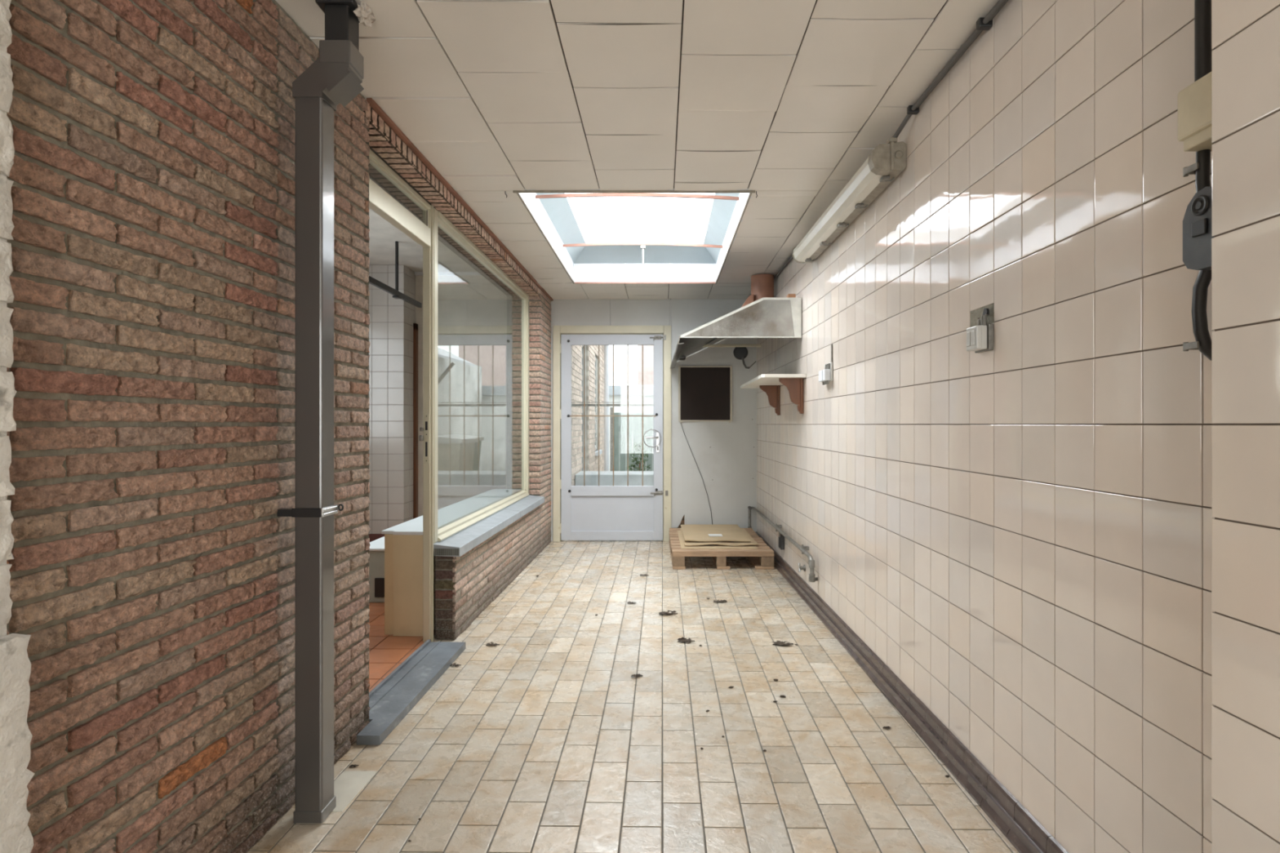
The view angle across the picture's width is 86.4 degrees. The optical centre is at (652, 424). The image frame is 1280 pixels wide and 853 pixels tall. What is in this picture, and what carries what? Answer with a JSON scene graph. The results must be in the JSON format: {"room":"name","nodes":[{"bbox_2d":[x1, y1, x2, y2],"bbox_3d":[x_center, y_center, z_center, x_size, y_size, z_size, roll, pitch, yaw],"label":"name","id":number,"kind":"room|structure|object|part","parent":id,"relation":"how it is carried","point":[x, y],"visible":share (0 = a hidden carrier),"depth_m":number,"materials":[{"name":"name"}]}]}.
{"room":"utility room","nodes":[
{"label":"utility room","id":0,"kind":"room"},
{"bbox_2d":[0,0,370,852],"bbox_3d":[-1.192,-0.185,0.064,0.339,2.640,4.929,0,0,0],"label":"wall","id":1,"kind":"structure","parent":0,"point":[152,468],"depth_m":1.50,"materials":[{"name":"brick"}]},
{"bbox_2d":[276,0,364,823],"bbox_3d":[-0.951,-0.037,1.967,0.217,2.331,0.107,0,0,0],"label":"downpipe","id":2,"kind":"object","parent":1,"relation":"attached to","point":[335,77],"visible":0.97,"depth_m":1.93,"materials":[{"name":"grey metal"}]},
{"bbox_3d":[-0.932,0.249,1.968,0.008,0.025,0.096,0,0,0],"label":"clamp arm","id":3,"kind":"part","parent":2,"relation":"part of","materials":[{"name":"metal"}]},
{"bbox_2d":[315,0,359,51],"bbox_3d":[-0.896,-1.141,1.965,0.108,0.123,0.102,0,0,0],"label":"outlet","id":4,"kind":"object","parent":2,"relation":"attached to","point":[341,23],"depth_m":1.93,"materials":[{"name":"black plastic"}]},
{"bbox_2d":[368,148,433,642],"bbox_3d":[-1.165,0.000,3.039,0.070,2.260,1.016,0,0,0],"label":"door frame","id":5,"kind":"structure","parent":1,"relation":"in","point":[381,202],"depth_m":3.50,"materials":[{"name":"beige wood"}]},
{"bbox_3d":[-1.184,0.050,3.482,0.018,0.070,0.024,0,0,0],"label":"latch knob","id":6,"kind":"part","parent":5,"relation":"part of","materials":[{"name":"grey metal"}]},
{"bbox_3d":[-1.161,0.072,3.500,0.022,0.255,0.003,0,0,0],"label":"strike plate","id":7,"kind":"part","parent":5,"relation":"part of","materials":[{"name":"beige metal"}]},
{"bbox_2d":[363,104,540,296],"bbox_3d":[-1.167,-1.316,4.252,0.303,0.378,3.501,0,0,1],"label":"lintel","id":8,"kind":"object","parent":1,"relation":"attached to","point":[384,142],"visible":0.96,"depth_m":3.46,"materials":[{"name":"brick"}]},
{"bbox_2d":[366,97,553,301],"bbox_3d":[-1.007,-1.196,4.534,0.021,0.016,4.050,0,0,1],"label":"trim","id":9,"kind":"structure","parent":1,"relation":"attached to","point":[373,104],"depth_m":3.30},
{"bbox_2d":[368,264,415,533],"bbox_3d":[-2.820,-0.185,7.450,0.960,2.630,2.100,0,0,0],"label":"tiled wall","id":10,"kind":"structure","parent":0,"point":[392,320],"depth_m":6.40,"materials":[{"name":"tile"}]},
{"bbox_2d":[368,533,385,542],"bbox_3d":[-2.812,1.075,6.522,0.975,0.091,0.275,0,0,0],"label":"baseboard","id":11,"kind":"structure","parent":10,"relation":"attached to","point":[372,537],"depth_m":6.38,"materials":[{"name":"brown wood"}]},
{"bbox_2d":[413,323,417,519],"bbox_3d":[-2.332,0.066,7.105,0.033,2.111,0.890,0,0,0],"label":"door","id":12,"kind":"structure","parent":10,"relation":"in","point":[415,325],"depth_m":6.66,"materials":[{"name":"brown wood"}]},
{"bbox_2d":[384,530,435,636],"bbox_3d":[-1.286,0.846,4.794,0.245,0.556,2.380,0,0,1],"label":"wall","id":13,"kind":"structure","parent":0,"point":[403,549],"depth_m":3.60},
{"bbox_2d":[368,208,477,271],"bbox_3d":[-2.275,-1.520,5.150,2.250,0.100,6.700,0,0,0],"label":"ceiling","id":14,"kind":"structure","parent":0,"point":[383,235],"depth_m":5.89,"materials":[{"name":"paint"}]},
{"bbox_2d":[368,240,422,307],"bbox_3d":[-2.100,-1.268,4.875,0.050,0.465,2.550,0,0,0],"label":"rail","id":15,"kind":"object","parent":14,"relation":"hanging from","point":[396,294],"visible":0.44,"depth_m":5.58,"materials":[{"name":"black metal"}]},
{"bbox_3d":[-2.100,-1.073,4.875,0.030,0.045,2.550,0,0,0],"label":"rail","id":16,"kind":"part","parent":15,"relation":"part of","materials":[{"name":"black plastic"}]},
{"bbox_2d":[434,505,540,639],"bbox_3d":[-1.061,0.907,4.779,0.116,0.447,2.449,0,0,1],"label":"wall","id":17,"kind":"structure","parent":0,"point":[466,584],"depth_m":4.04,"materials":[{"name":"brick"}]},
{"bbox_2d":[381,207,544,556],"bbox_3d":[-1.202,-0.222,4.763,0.452,1.816,2.478,0,0,1],"label":"window","id":18,"kind":"structure","parent":17,"relation":"in","point":[459,527],"depth_m":4.33,"materials":[{"name":"beige wood"}]},
{"bbox_3d":[-1.130,-0.255,4.770,0.067,1.750,2.442,0,0,1],"label":"frame","id":19,"kind":"part","parent":18,"relation":"part of","materials":[{"name":"beige metal"}]},
{"bbox_3d":[-1.048,0.653,4.762,0.142,0.065,2.475,0,0,1],"label":"sill","id":20,"kind":"part","parent":18,"relation":"part of","materials":[{"name":"stone"}]},
{"bbox_2d":[246,540,1018,852],"bbox_3d":[-1.079,1.129,2.968,4.443,0.016,10.865,0,0,0],"label":"floor","id":21,"kind":"structure","parent":0,"point":[544,739],"depth_m":2.44,"materials":[{"name":"tile"}]},
{"bbox_2d":[368,536,384,602],"bbox_3d":[-1.710,0.950,4.500,0.320,0.343,0.460,0,0,0],"label":"base cabinet","id":22,"kind":"object","parent":21,"relation":"on","point":[376,551],"visible":0.36,"depth_m":4.28,"materials":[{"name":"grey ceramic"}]},
{"bbox_2d":[356,640,465,745],"bbox_3d":[-1.050,1.107,2.915,0.197,0.045,1.030,0,0,1],"label":"doorstep","id":23,"kind":"object","parent":21,"relation":"on","point":[391,700],"visible":0.75,"depth_m":2.84,"materials":[{"name":"grey stone"}]},
{"bbox_2d":[449,662,461,666],"bbox_3d":[-0.924,1.125,3.184,0.048,0.011,0.028,0,0,15],"label":"dry leaf","id":24,"kind":"object","parent":21,"relation":"on","point":[454,664],"visible":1,"depth_m":3.18,"materials":[{"name":"plant"}]},
{"bbox_2d":[485,642,499,645],"bbox_3d":[-0.821,1.125,3.481,0.066,0.013,0.040,0,0,21],"label":"dry leaf","id":25,"kind":"object","parent":21,"relation":"on","point":[489,644],"visible":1,"depth_m":3.48,"materials":[{"name":"brown plant"}]},
{"bbox_2d":[506,289,551,551],"bbox_3d":[-1.127,-0.188,6.329,0.317,2.635,0.671,0,0,0],"label":"wall pier","id":26,"kind":"object","parent":21,"relation":"on","point":[540,307],"visible":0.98,"depth_m":6.00,"materials":[{"name":"brick"}]},
{"bbox_2d":[631,674,643,677],"bbox_3d":[-0.072,1.125,3.050,0.055,0.011,0.030,0,0,-17],"label":"dry leaf","id":27,"kind":"object","parent":21,"relation":"on","point":[633,675],"visible":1,"depth_m":3.05,"materials":[{"name":"brown plant"}]},
{"bbox_2d":[658,610,677,614],"bbox_3d":[0.091,1.122,4.055,0.114,0.020,0.063,0,0,-19],"label":"dry leaf","id":28,"kind":"object","parent":21,"relation":"on","point":[673,611],"visible":1,"depth_m":4.05,"materials":[{"name":"plant"}]},
{"bbox_2d":[677,637,694,642],"bbox_3d":[0.170,1.121,3.538,0.088,0.019,0.051,0,0,21],"label":"dry leaf","id":29,"kind":"object","parent":21,"relation":"on","point":[682,639],"visible":1,"depth_m":3.54,"materials":[{"name":"brown plant"}]},
{"bbox_2d":[713,599,727,602],"bbox_3d":[0.427,1.123,4.330,0.091,0.016,0.051,0,0,0],"label":"dry leaf","id":30,"kind":"object","parent":21,"relation":"on","point":[721,600],"visible":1,"depth_m":4.33,"materials":[{"name":"brown plant"}]},
{"bbox_2d":[669,528,773,569],"bbox_3d":[0.546,1.058,5.896,0.797,0.142,1.191,0,0,0],"label":"pallet","id":31,"kind":"object","parent":21,"relation":"on","point":[762,558],"visible":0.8,"depth_m":5.30,"materials":[{"name":"brown wood"}]},
{"bbox_2d":[676,530,758,549],"bbox_3d":[0.527,0.982,5.836,0.605,0.008,0.928,0,0,0],"label":"cardboard sheet","id":32,"kind":"object","parent":31,"relation":"on","point":[681,540],"visible":0.34,"depth_m":5.43,"materials":[{"name":"beige cardboard"}]},
{"bbox_2d":[680,528,758,546],"bbox_3d":[0.552,0.968,5.911,0.595,0.015,0.898,0,0,0],"label":"cardboard sheet","id":33,"kind":"object","parent":32,"relation":"on","point":[753,542],"visible":0.36,"depth_m":5.55,"materials":[{"name":"beige cardboard"}]},
{"bbox_2d":[680,524,751,542],"bbox_3d":[0.531,0.950,6.006,0.538,0.016,0.908,0,0,0],"label":"cardboard sheet","id":34,"kind":"object","parent":33,"relation":"on","point":[692,532],"visible":1,"depth_m":5.93,"materials":[{"name":"brown cardboard"}]},
{"bbox_2d":[772,640,793,645],"bbox_3d":[0.665,1.123,3.492,0.107,0.018,0.060,0,0,16],"label":"dry leaf","id":35,"kind":"object","parent":21,"relation":"on","point":[778,642],"visible":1,"depth_m":3.49,"materials":[{"name":"brown plant"}]},
{"bbox_2d":[275,0,998,299],"bbox_3d":[-0.069,-1.220,2.080,2.819,0.042,9.230,0,0,0],"label":"ceiling","id":36,"kind":"structure","parent":0,"point":[784,101],"depth_m":2.50,"materials":[{"name":"tile"}]},
{"bbox_2d":[353,1,375,26],"bbox_3d":[-0.826,-1.180,1.963,0.050,0.064,0.067,0,0,0],"label":"expanding foam","id":37,"kind":"object","parent":36,"relation":"attached to","point":[364,13],"visible":1,"depth_m":1.95,"materials":[{"name":"beige plastic"}]},
{"bbox_2d":[512,188,755,284],"bbox_3d":[-0.084,-1.403,4.655,1.273,0.415,2.320,0,0,0],"label":"window","id":38,"kind":"structure","parent":36,"relation":"attached to","point":[556,220],"depth_m":5.60,"materials":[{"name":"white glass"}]},
{"bbox_2d":[535,192,738,200],"bbox_3d":[-0.089,-1.353,4.041,1.205,0.036,0.012,0,0,-1],"label":"bar","id":39,"kind":"object","parent":38,"relation":"attached to","point":[599,194],"visible":1,"depth_m":4.04,"materials":[{"name":"orange metal"}]},
{"bbox_3d":[-0.081,-1.435,4.655,1.258,0.130,2.310,0,0,0],"label":"splayed panel","id":40,"kind":"part","parent":38,"relation":"part of","materials":[{"name":"white paint"}]},
{"bbox_3d":[-0.079,-1.496,4.655,1.048,0.029,1.950,0,0,0],"label":"kerb frame","id":41,"kind":"part","parent":38,"relation":"part of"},
{"bbox_2d":[562,242,722,248],"bbox_3d":[-0.075,-1.353,5.141,1.205,0.036,0.012,0,0,-1],"label":"bar","id":42,"kind":"object","parent":38,"relation":"attached to","point":[602,243],"visible":1,"depth_m":5.14,"materials":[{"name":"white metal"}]},
{"bbox_2d":[640,240,645,269],"bbox_3d":[-0.078,-1.376,5.497,0.040,0.261,0.133,0,0,0],"label":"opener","id":43,"kind":"object","parent":38,"relation":"attached to","point":[642,247],"visible":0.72,"depth_m":5.44,"materials":[{"name":"metal"}]},
{"bbox_3d":[-0.078,-1.357,5.450,0.027,0.225,0.028,0,0,0],"label":"rod","id":44,"kind":"part","parent":43,"relation":"part of","materials":[{"name":"metal"}]},
{"bbox_2d":[551,269,756,542],"bbox_3d":[-0.025,-0.188,6.620,2.350,2.635,0.120,0,0,0],"label":"wall","id":45,"kind":"structure","parent":0,"point":[731,460],"depth_m":6.56,"materials":[{"name":"paint"}]},
{"bbox_2d":[552,325,671,542],"bbox_3d":[-0.391,0.090,6.575,1.137,2.080,0.150,0,0,0],"label":"door","id":46,"kind":"structure","parent":45,"relation":"in","point":[580,513],"depth_m":6.56,"materials":[{"name":"beige paint"}]},
{"bbox_3d":[-0.390,-0.082,6.561,0.840,0.011,0.006,0,0,0],"label":"cross rail","id":47,"kind":"part","parent":46,"relation":"part of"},
{"bbox_3d":[-0.005,0.135,6.548,0.175,0.175,0.006,0,0,0],"label":"ring pull","id":48,"kind":"part","parent":46,"relation":"part of","materials":[{"name":"grey metal"}]},
{"bbox_3d":[-0.007,0.126,6.530,0.127,0.018,0.060,0,0,0],"label":"lever","id":49,"kind":"part","parent":46,"relation":"part of","materials":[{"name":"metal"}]},
{"bbox_3d":[0.048,0.175,6.561,0.030,0.190,0.010,0,0,0],"label":"lock plate","id":50,"kind":"part","parent":46,"relation":"part of","materials":[{"name":"metal"}]},
{"bbox_2d":[680,422,712,524],"bbox_3d":[0.421,0.482,6.556,0.314,1.008,0.007,0,0,0],"label":"cable","id":51,"kind":"object","parent":45,"relation":"attached to","point":[681,423],"visible":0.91,"depth_m":6.55,"materials":[{"name":"black rubber"}]},
{"bbox_2d":[678,365,732,422],"bbox_3d":[0.505,-0.288,6.550,0.518,0.547,0.019,0,0,0],"label":"hatch","id":52,"kind":"object","parent":45,"relation":"attached to","point":[704,392],"visible":1,"depth_m":6.55,"materials":[{"name":"black metal"}]},
{"bbox_2d":[733,346,747,359],"bbox_3d":[0.845,-0.692,6.550,0.140,0.140,0.018,0,0,0],"label":"air vent","id":53,"kind":"object","parent":45,"relation":"in","point":[739,352],"visible":0.85,"depth_m":6.54,"materials":[{"name":"black plastic"}]},
{"bbox_2d":[742,356,755,368],"bbox_3d":[0.922,-0.590,6.530,0.143,0.115,0.020,0,0,0],"label":"drain pipe","id":54,"kind":"object","parent":53,"relation":"attached to","point":[743,359],"visible":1,"depth_m":6.52,"materials":[{"name":"black plastic"}]},
{"bbox_2d":[756,0,1214,852],"bbox_3d":[1.075,-0.188,3.780,0.151,2.635,5.760,0,0,0],"label":"wall","id":55,"kind":"structure","parent":0,"point":[1019,531],"depth_m":1.78,"materials":[{"name":"beige tile"}]},
{"bbox_2d":[670,297,801,368],"bbox_3d":[0.579,-0.691,5.551,0.830,0.314,1.994,0,0,0],"label":"extractor hood","id":56,"kind":"object","parent":55,"relation":"attached to","point":[766,317],"visible":1,"depth_m":4.56,"materials":[{"name":"silver metal"}]},
{"bbox_2d":[742,273,773,306],"bbox_3d":[0.776,-0.985,5.500,0.402,0.420,0.200,0,0,0],"label":"duct","id":57,"kind":"object","parent":56,"relation":"on","point":[762,285],"visible":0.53,"depth_m":5.42,"materials":[{"name":"brown metal"}]},
{"bbox_2d":[786,293,795,297],"bbox_3d":[0.940,-0.865,4.630,0.050,0.034,0.060,0,0,0],"label":"wood block","id":58,"kind":"object","parent":56,"relation":"on","point":[788,295],"visible":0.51,"depth_m":4.60,"materials":[{"name":"brown wood"}]},
{"bbox_2d":[740,373,805,415],"bbox_3d":[0.856,-0.200,5.117,0.285,0.257,1.365,0,0,0],"label":"wall shelf","id":59,"kind":"object","parent":55,"relation":"attached to","point":[771,384],"visible":1,"depth_m":4.54,"materials":[{"name":"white wood"}]},
{"bbox_2d":[777,532,784,549],"bbox_3d":[0.979,0.890,5.200,0.038,0.120,0.080,0,0,0],"label":"wall box","id":60,"kind":"object","parent":55,"relation":"attached to","point":[781,538],"visible":0.86,"depth_m":5.16,"materials":[{"name":"black plastic"}]},
{"bbox_2d":[747,506,817,582],"bbox_3d":[0.960,0.950,5.331,0.075,0.359,2.469,0,0,-1],"label":"pipe","id":61,"kind":"object","parent":55,"relation":"attached to","point":[812,578],"visible":0.96,"depth_m":4.59,"materials":[{"name":"grey metal"}]},
{"bbox_2d":[773,255,792,279],"bbox_3d":[0.978,-1.151,5.363,0.033,0.086,2.354,0,0,0],"label":"cable","id":62,"kind":"object","parent":55,"relation":"attached to","point":[791,256],"visible":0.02,"depth_m":5.11,"materials":[{"name":"grey plastic"}]},
{"bbox_2d":[798,563,805,572],"bbox_3d":[0.978,0.940,4.470,0.041,0.065,0.066,0,0,0],"label":"tap","id":63,"kind":"object","parent":55,"relation":"attached to","point":[800,567],"visible":1,"depth_m":4.46,"materials":[{"name":"grey metal"}]},
{"bbox_2d":[818,344,832,385],"bbox_3d":[0.978,-0.335,3.853,0.045,0.220,0.155,0,0,0],"label":"double socket","id":64,"kind":"object","parent":55,"relation":"attached to","point":[825,375],"visible":1,"depth_m":3.79,"materials":[{"name":"white plastic"}]},
{"bbox_3d":[0.994,-0.293,3.853,0.011,0.103,0.155,0,0,0],"label":"plate","id":65,"kind":"part","parent":64,"relation":"part of","materials":[{"name":"white plastic"}]},
{"bbox_2d":[791,137,906,263],"bbox_3d":[0.930,-1.055,3.446,0.135,0.141,1.549,0,0,0],"label":"lamp","id":66,"kind":"object","parent":55,"relation":"attached to","point":[886,162],"visible":1,"depth_m":3.04,"materials":[{"name":"white plastic"}]},
{"bbox_2d":[793,157,885,262],"bbox_3d":[0.902,-1.052,3.464,0.073,0.105,1.472,0,0,0],"label":"diffuser","id":67,"kind":"object","parent":66,"relation":"attached to","point":[866,180],"depth_m":3.24,"materials":[{"name":"white plastic"}]},
{"bbox_2d":[755,531,1068,852],"bbox_3d":[0.983,1.081,3.830,0.034,0.099,5.460,0,0,0],"label":"baseboard","id":68,"kind":"structure","parent":55,"relation":"attached to","point":[1026,834],"depth_m":2.31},
{"bbox_2d":[906,105,919,114],"bbox_3d":[0.978,-1.182,2.560,0.040,0.028,0.024,0,0,0],"label":"clamp","id":69,"kind":"object","parent":55,"relation":"attached to","point":[909,111],"visible":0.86,"depth_m":2.55,"materials":[{"name":"black plastic"}]},
{"bbox_2d":[893,0,1008,137],"bbox_3d":[0.969,-1.151,1.907,0.051,0.084,1.594,0,0,0],"label":"cable","id":70,"kind":"object","parent":55,"relation":"attached to","point":[998,6],"visible":0.81,"depth_m":2.21,"materials":[{"name":"grey plastic"}]},
{"bbox_2d":[966,307,993,353],"bbox_3d":[0.974,-0.281,2.040,0.051,0.127,0.090,0,0,0],"label":"double switch","id":71,"kind":"object","parent":55,"relation":"attached to","point":[980,338],"visible":1,"depth_m":2.01,"materials":[{"name":"white plastic"}]},
{"bbox_3d":[0.992,-0.257,2.040,0.014,0.077,0.090,0,0,0],"label":"plate","id":72,"kind":"part","parent":71,"relation":"part of","materials":[{"name":"white plastic"}]},
{"bbox_2d":[976,17,992,30],"bbox_3d":[0.978,-1.182,2.010,0.040,0.028,0.024,0,0,0],"label":"clamp","id":73,"kind":"object","parent":55,"relation":"attached to","point":[980,25],"visible":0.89,"depth_m":2.00,"materials":[{"name":"black plastic"}]},
{"bbox_2d":[1182,341,1199,351],"bbox_3d":[0.977,-0.140,1.214,0.042,0.016,0.035,0,0,0],"label":"clip","id":74,"kind":"object","parent":55,"relation":"attached to","point":[1187,346],"visible":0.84,"depth_m":1.22,"materials":[{"name":"grey metal"}]},
{"bbox_2d":[1182,161,1199,177],"bbox_3d":[0.977,-0.455,1.214,0.042,0.016,0.035,0,0,0],"label":"clip","id":75,"kind":"object","parent":55,"relation":"attached to","point":[1190,170],"visible":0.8,"depth_m":1.22,"materials":[{"name":"grey metal"}]},
{"bbox_2d":[1177,71,1214,151],"bbox_3d":[0.965,-0.537,1.163,0.066,0.110,0.102,0,0,0],"label":"junction box","id":76,"kind":"object","parent":55,"relation":"attached to","point":[1194,100],"visible":0.32,"depth_m":1.17,"materials":[{"name":"beige plastic"}]},
{"bbox_2d":[1195,149,1210,192],"bbox_3d":[0.969,-0.432,1.198,0.022,0.105,0.033,0,0,29],"label":"cable","id":77,"kind":"object","parent":76,"relation":"attached to","point":[1203,157],"visible":0.62,"depth_m":1.19,"materials":[{"name":"black plastic"}]},
{"bbox_2d":[1182,186,1214,270],"bbox_3d":[0.964,-0.334,1.157,0.069,0.137,0.089,0,0,0],"label":"wall socket","id":78,"kind":"object","parent":55,"relation":"attached to","point":[1197,221],"visible":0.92,"depth_m":1.16,"materials":[{"name":"black plastic"}]},
{"bbox_2d":[1191,270,1211,360],"bbox_3d":[0.976,-0.193,1.192,0.050,0.163,0.042,0,0,0],"label":"cable","id":79,"kind":"object","parent":78,"relation":"hanging from","point":[1200,288],"visible":0.73,"depth_m":1.19,"materials":[{"name":"black plastic"}]},
{"bbox_2d":[1194,0,1212,81],"bbox_3d":[0.975,-0.897,1.207,0.024,0.614,0.025,0,0,0],"label":"cable","id":80,"kind":"object","parent":55,"relation":"attached to","point":[1202,8],"visible":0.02,"depth_m":1.20,"materials":[{"name":"black plastic"}]},
{"bbox_2d":[1211,0,1279,852],"bbox_3d":[0.949,-0.188,-0.653,0.108,2.635,3.495,0,0,0],"label":"wall","id":81,"kind":"structure","parent":0,"point":[1246,33],"depth_m":1.03,"materials":[{"name":"beige tile"}]},
{"label":"outside","id":82,"kind":"structure","parent":0,"visible":0},
{"bbox_2d":[637,345,653,385],"bbox_3d":[1.500,-1.345,19.500,4.200,5.050,3.200,0,0,0],"label":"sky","id":83,"kind":"structure","parent":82,"point":[648,350],"depth_m":18.00,"materials":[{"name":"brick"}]},
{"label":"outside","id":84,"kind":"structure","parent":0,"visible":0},
{"bbox_3d":[0.750,1.215,11.830,7.500,0.070,10.340,0,0,0],"label":"ground","id":85,"kind":"structure","parent":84,"visible":0},
{"bbox_2d":[414,271,608,516],"bbox_3d":[-1.430,-0.235,9.250,1.940,2.830,5.100,0,0,0],"label":"house","id":86,"kind":"structure","parent":85,"relation":"on","point":[472,311],"depth_m":6.72,"materials":[{"name":"clear glass"}]},
{"bbox_3d":[-0.875,-0.070,8.150,0.010,1.760,0.660,0,0,0],"label":"pane","id":87,"kind":"part","parent":86,"relation":"part of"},
{"bbox_2d":[574,471,653,485],"bbox_3d":[-0.223,0.845,7.200,1.145,0.670,0.500,0,0,0],"label":"block","id":88,"kind":"object","parent":85,"relation":"on","point":[606,477],"visible":0.24,"depth_m":6.95,"materials":[{"name":"white concrete"}]},
{"bbox_2d":[608,385,653,471],"bbox_3d":[0.650,0.180,15.725,5.900,2.000,2.750,0,0,0],"label":"building","id":89,"kind":"structure","parent":85,"relation":"on","point":[620,392],"depth_m":14.50,"materials":[{"name":"white paint"}]},
{"bbox_2d":[609,407,653,471],"bbox_3d":[-0.060,0.430,12.820,1.480,1.500,0.080,0,0,0],"label":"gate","id":90,"kind":"object","parent":85,"relation":"on","point":[620,423],"visible":0.36,"depth_m":12.80,"materials":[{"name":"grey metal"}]},
{"bbox_2d":[626,441,650,471],"bbox_3d":[-0.256,0.735,12.197,0.526,0.891,0.524,0,0,0],"label":"shrub","id":91,"kind":"object","parent":85,"relation":"on","point":[638,462],"visible":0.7,"depth_m":12.17,"materials":[{"name":"green plant"}]}
]}

